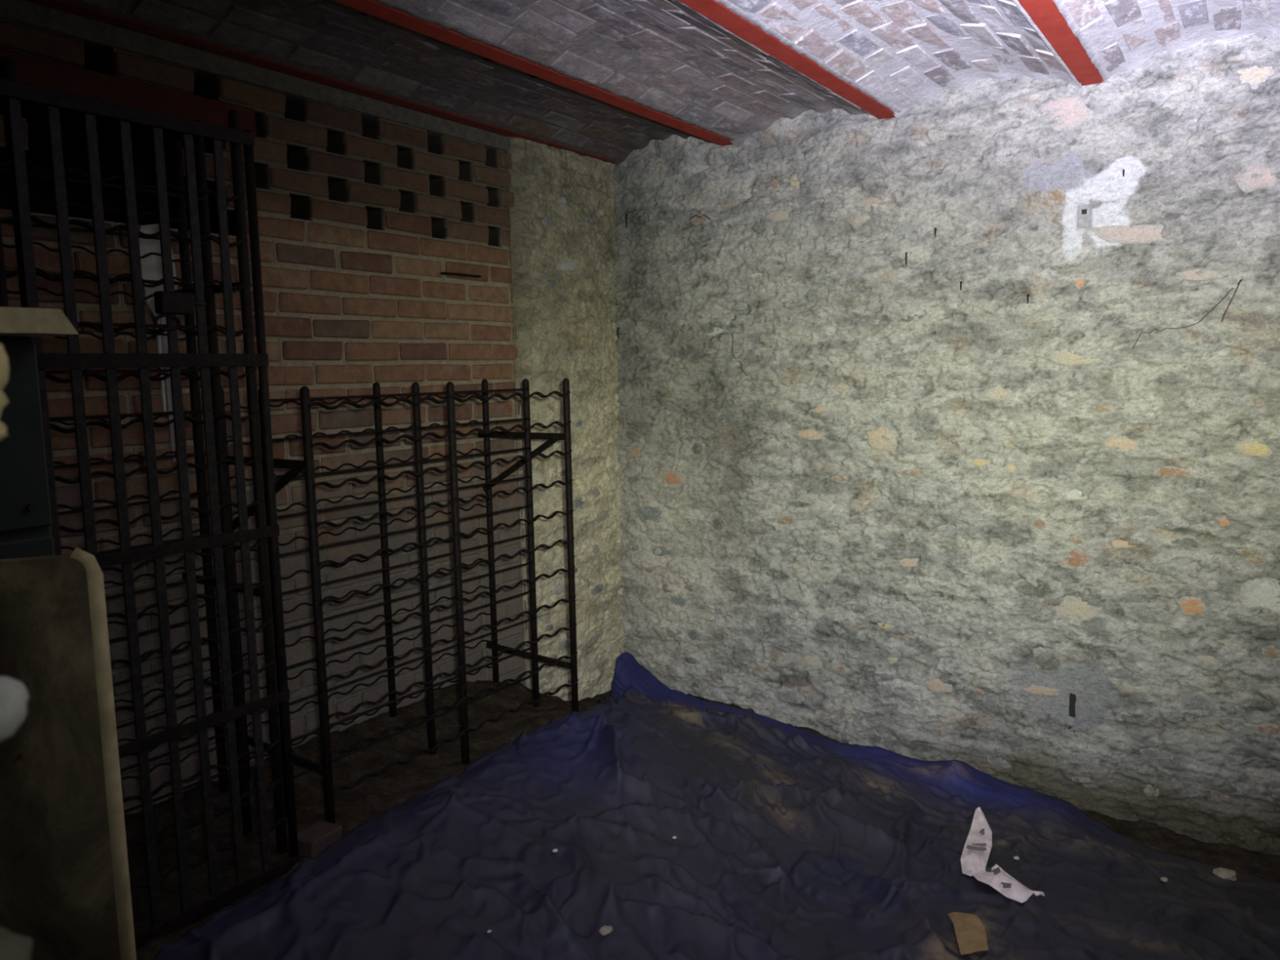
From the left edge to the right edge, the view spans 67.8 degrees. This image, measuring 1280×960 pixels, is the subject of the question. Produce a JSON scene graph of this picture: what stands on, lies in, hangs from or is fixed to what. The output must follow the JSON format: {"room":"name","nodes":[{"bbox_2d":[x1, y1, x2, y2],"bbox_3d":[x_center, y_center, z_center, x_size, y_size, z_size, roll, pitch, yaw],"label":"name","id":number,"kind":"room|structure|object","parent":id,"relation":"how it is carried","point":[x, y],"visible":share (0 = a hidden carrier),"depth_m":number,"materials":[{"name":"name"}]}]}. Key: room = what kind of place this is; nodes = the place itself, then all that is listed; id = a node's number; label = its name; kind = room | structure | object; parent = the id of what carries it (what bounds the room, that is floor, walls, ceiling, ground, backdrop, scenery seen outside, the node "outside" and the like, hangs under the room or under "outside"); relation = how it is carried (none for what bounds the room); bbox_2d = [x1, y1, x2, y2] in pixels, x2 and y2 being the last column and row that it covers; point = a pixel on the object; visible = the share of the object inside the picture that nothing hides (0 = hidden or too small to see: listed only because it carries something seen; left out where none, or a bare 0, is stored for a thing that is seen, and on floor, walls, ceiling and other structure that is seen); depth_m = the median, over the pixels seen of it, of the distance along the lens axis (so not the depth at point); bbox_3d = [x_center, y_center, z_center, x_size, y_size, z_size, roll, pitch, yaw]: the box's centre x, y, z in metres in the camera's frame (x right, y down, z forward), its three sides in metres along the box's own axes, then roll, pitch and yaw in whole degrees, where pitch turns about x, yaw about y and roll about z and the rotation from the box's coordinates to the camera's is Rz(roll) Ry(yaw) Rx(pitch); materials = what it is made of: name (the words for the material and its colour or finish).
{"room":"wine cellar","nodes":[
{"label":"wine cellar","id":0,"kind":"room"},
{"bbox_2d":[0,343,32,959],"bbox_3d":[-1.302,0.262,0.774,2.204,2.750,0.670,3,8,34],"label":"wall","id":1,"kind":"structure","parent":0,"point":[14,695],"depth_m":0.42,"materials":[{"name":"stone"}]},
{"bbox_2d":[0,53,292,233],"bbox_3d":[-1.405,-0.037,3.129,0.490,2.800,3.400,3,8,34],"label":"wall","id":2,"kind":"structure","parent":0,"point":[72,122],"depth_m":2.96,"materials":[{"name":"black"}]},
{"bbox_2d":[0,0,626,814],"bbox_3d":[-1.101,0.028,2.968,0.160,2.778,3.537,3,8,34],"label":"wall","id":3,"kind":"structure","parent":0,"point":[391,267],"depth_m":3.18,"materials":[{"name":"brick"}]},
{"bbox_2d":[67,0,712,164],"bbox_3d":[-1.006,-1.224,2.377,0.546,0.153,4.160,3,8,34],"label":"ceiling","id":4,"kind":"structure","parent":0,"point":[331,38],"depth_m":2.95,"materials":[{"name":"brick"}]},
{"bbox_2d":[24,0,617,164],"bbox_3d":[-1.256,-1.254,2.530,0.068,0.150,4.140,3,8,34],"label":"ceiling beam","id":5,"kind":"structure","parent":4,"relation":"attached to","point":[66,6],"depth_m":2.79,"materials":[{"name":"red metal"}]},
{"bbox_2d":[333,0,735,146],"bbox_3d":[-0.768,-1.225,2.204,0.104,0.150,4.140,3,8,34],"label":"ceiling beam","id":6,"kind":"structure","parent":4,"relation":"attached to","point":[386,10],"depth_m":2.80,"materials":[{"name":"red metal"}]},
{"bbox_2d":[388,0,879,147],"bbox_3d":[-0.484,-1.189,2.029,0.628,0.165,4.160,3,8,34],"label":"ceiling","id":7,"kind":"structure","parent":0,"point":[665,55],"depth_m":2.92,"materials":[{"name":"brick"}]},
{"bbox_2d":[675,0,901,119],"bbox_3d":[-0.210,-1.192,1.832,0.104,0.150,4.140,3,8,34],"label":"ceiling beam","id":8,"kind":"structure","parent":7,"relation":"attached to","point":[724,13],"depth_m":2.76,"materials":[{"name":"red metal"}]},
{"bbox_2d":[124,680,1279,959],"bbox_3d":[0.042,1.186,1.753,4.640,0.469,4.480,3,8,34],"label":"floor","id":9,"kind":"structure","parent":0,"point":[359,804],"depth_m":2.95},
{"bbox_2d":[0,335,54,559],"bbox_3d":[-1.242,0.462,1.469,0.392,1.350,0.539,3,8,34],"label":"cabinet","id":10,"kind":"object","parent":9,"relation":"on","point":[25,516],"visible":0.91,"depth_m":1.50,"materials":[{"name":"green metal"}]},
{"bbox_2d":[0,306,79,337],"bbox_3d":[-1.095,-0.218,1.284,0.178,0.038,0.563,3,8,34],"label":"wooden plank","id":11,"kind":"object","parent":10,"relation":"on","point":[33,322],"visible":0.93,"depth_m":1.42,"materials":[{"name":"brown wood"}]},
{"bbox_2d":[0,547,136,959],"bbox_3d":[-0.926,0.784,1.272,0.476,1.383,0.054,-3,7,-18],"label":"panel","id":12,"kind":"object","parent":9,"relation":"on","point":[64,878],"visible":1,"depth_m":1.25,"materials":[{"name":"beige paint"}]},
{"bbox_2d":[0,55,287,891],"bbox_3d":[-1.370,0.098,2.100,0.434,1.890,1.098,3,8,34],"label":"rack","id":13,"kind":"object","parent":9,"relation":"on","point":[6,66],"visible":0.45,"depth_m":2.35,"materials":[{"name":"black metal"}]},
{"bbox_2d":[0,78,300,950],"bbox_3d":[-1.025,0.129,2.059,0.045,1.815,0.565,3,8,34],"label":"security gate","id":14,"kind":"object","parent":9,"relation":"on","point":[169,303],"visible":0.84,"depth_m":2.08,"materials":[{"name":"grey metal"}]},
{"bbox_2d":[297,820,342,857],"bbox_3d":[-0.842,0.940,2.481,0.080,0.061,0.117,2,7,24],"label":"brick","id":15,"kind":"object","parent":9,"relation":"on","point":[316,837],"visible":0.64,"depth_m":2.45,"materials":[{"name":"brown brick"}]},
{"bbox_2d":[221,377,578,823],"bbox_3d":[-0.720,0.301,3.083,0.444,1.232,1.138,3,8,34],"label":"rack","id":16,"kind":"object","parent":9,"relation":"on","point":[297,466],"visible":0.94,"depth_m":2.99,"materials":[{"name":"black metal"}]},
{"bbox_2d":[155,652,1279,959],"bbox_3d":[0.484,1.119,2.085,3.520,0.457,3.267,3,8,34],"label":"tarpaulin","id":17,"kind":"object","parent":9,"relation":"on","point":[791,842],"depth_m":2.74,"materials":[{"name":"blue plastic"}]},
{"bbox_2d":[599,925,613,935],"bbox_3d":[-0.086,1.136,2.406,0.031,0.014,0.040,3,8,34],"label":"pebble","id":18,"kind":"object","parent":17,"relation":"on","point":[605,930],"visible":1,"depth_m":2.40,"materials":[{"name":"beige stone"}]},
{"bbox_2d":[947,911,988,955],"bbox_3d":[0.899,1.227,2.597,0.081,0.034,0.179,0,7,7],"label":"scrap","id":19,"kind":"object","parent":17,"relation":"on","point":[970,931],"visible":1,"depth_m":2.58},
{"bbox_2d":[966,844,984,851],"bbox_3d":[1.052,1.154,2.984,0.053,0.013,0.010,2,7,22],"label":"print","id":20,"kind":"object","parent":17,"relation":"on","point":[969,848],"depth_m":2.99},
{"bbox_2d":[972,843,986,846],"bbox_3d":[1.082,1.165,3.038,0.044,0.017,0.010,1,7,20],"label":"print","id":21,"kind":"object","parent":17,"relation":"attached to","point":[973,844],"depth_m":3.03},
{"bbox_2d":[986,867,991,871],"bbox_3d":[1.049,1.175,2.871,0.014,0.023,0.036,-1,7,3],"label":"print","id":22,"kind":"object","parent":17,"relation":"on","point":[988,869],"depth_m":2.87,"materials":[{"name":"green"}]},
{"bbox_2d":[993,868,1000,874],"bbox_3d":[1.062,1.165,2.827,0.020,0.028,0.010,3,8,34],"label":"print","id":23,"kind":"object","parent":17,"relation":"on","point":[997,871],"depth_m":2.83},
{"bbox_2d":[1000,882,1011,888],"bbox_3d":[1.063,1.177,2.767,0.030,0.018,0.010,3,8,34],"label":"print","id":24,"kind":"object","parent":17,"relation":"on","point":[1003,885],"depth_m":2.77},
{"bbox_2d":[1160,876,1168,882],"bbox_3d":[1.573,1.198,2.857,0.023,0.011,0.031,3,8,34],"label":"crumb","id":25,"kind":"object","parent":17,"relation":"on","point":[1162,878],"visible":1,"depth_m":2.85,"materials":[{"name":"beige stone"}]},
{"bbox_2d":[1213,867,1236,880],"bbox_3d":[1.787,1.203,2.908,0.063,0.026,0.069,3,8,34],"label":"lump","id":26,"kind":"object","parent":17,"relation":"on","point":[1225,873],"visible":1,"depth_m":2.90,"materials":[{"name":"beige stone"}]},
{"bbox_2d":[727,0,1082,118],"bbox_3d":[0.081,-1.154,1.652,0.643,0.168,4.160,3,8,34],"label":"ceiling","id":27,"kind":"structure","parent":0,"point":[905,53],"depth_m":2.85,"materials":[{"name":"brick"}]},
{"bbox_2d":[612,32,1279,855],"bbox_3d":[1.494,-0.062,3.300,3.974,2.778,0.072,3,8,34],"label":"wall","id":28,"kind":"structure","parent":0,"point":[980,526],"depth_m":3.45,"materials":[{"name":"grey stone"}]},
{"bbox_2d":[690,213,710,219],"bbox_3d":[0.251,-1.102,3.991,0.096,0.031,0.020,3,8,34],"label":"wire","id":29,"kind":"object","parent":28,"relation":"attached to","point":[695,214],"visible":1,"depth_m":3.98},
{"bbox_2d":[732,333,747,376],"bbox_3d":[0.414,-0.520,3.952,0.074,0.178,0.027,3,8,34],"label":"wire","id":30,"kind":"object","parent":28,"relation":"hanging from","point":[732,333],"visible":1,"depth_m":3.95,"materials":[{"name":"black metal"}]},
{"bbox_2d":[905,252,907,265],"bbox_3d":[0.993,-0.821,3.535,0.005,0.048,0.037,3,8,34],"label":"nail","id":31,"kind":"object","parent":28,"relation":"attached to","point":[906,253],"visible":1,"depth_m":3.52,"materials":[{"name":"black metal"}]},
{"bbox_2d":[1132,279,1243,349],"bbox_3d":[1.749,-0.528,3.050,0.299,0.208,0.023,4,8,35],"label":"wire","id":32,"kind":"object","parent":28,"relation":"hanging from","point":[1242,279],"visible":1,"depth_m":3.05,"materials":[{"name":"black metal"}]},
{"bbox_2d":[1221,280,1240,321],"bbox_3d":[1.843,-0.559,2.968,0.047,0.128,0.023,3,8,34],"label":"wire","id":33,"kind":"object","parent":28,"relation":"attached to","point":[1240,280],"visible":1,"depth_m":2.97,"materials":[{"name":"black metal"}]},
{"bbox_2d":[1053,0,1279,82],"bbox_3d":[0.650,-1.126,1.271,0.637,0.157,4.160,3,8,34],"label":"ceiling","id":34,"kind":"structure","parent":0,"point":[1123,35],"depth_m":2.76,"materials":[{"name":"brick"}]},
{"bbox_2d":[1012,0,1110,85],"bbox_3d":[0.359,-1.159,1.451,0.104,0.150,4.140,3,8,34],"label":"ceiling beam","id":35,"kind":"structure","parent":34,"relation":"attached to","point":[1060,36],"depth_m":2.69,"materials":[{"name":"red metal"}]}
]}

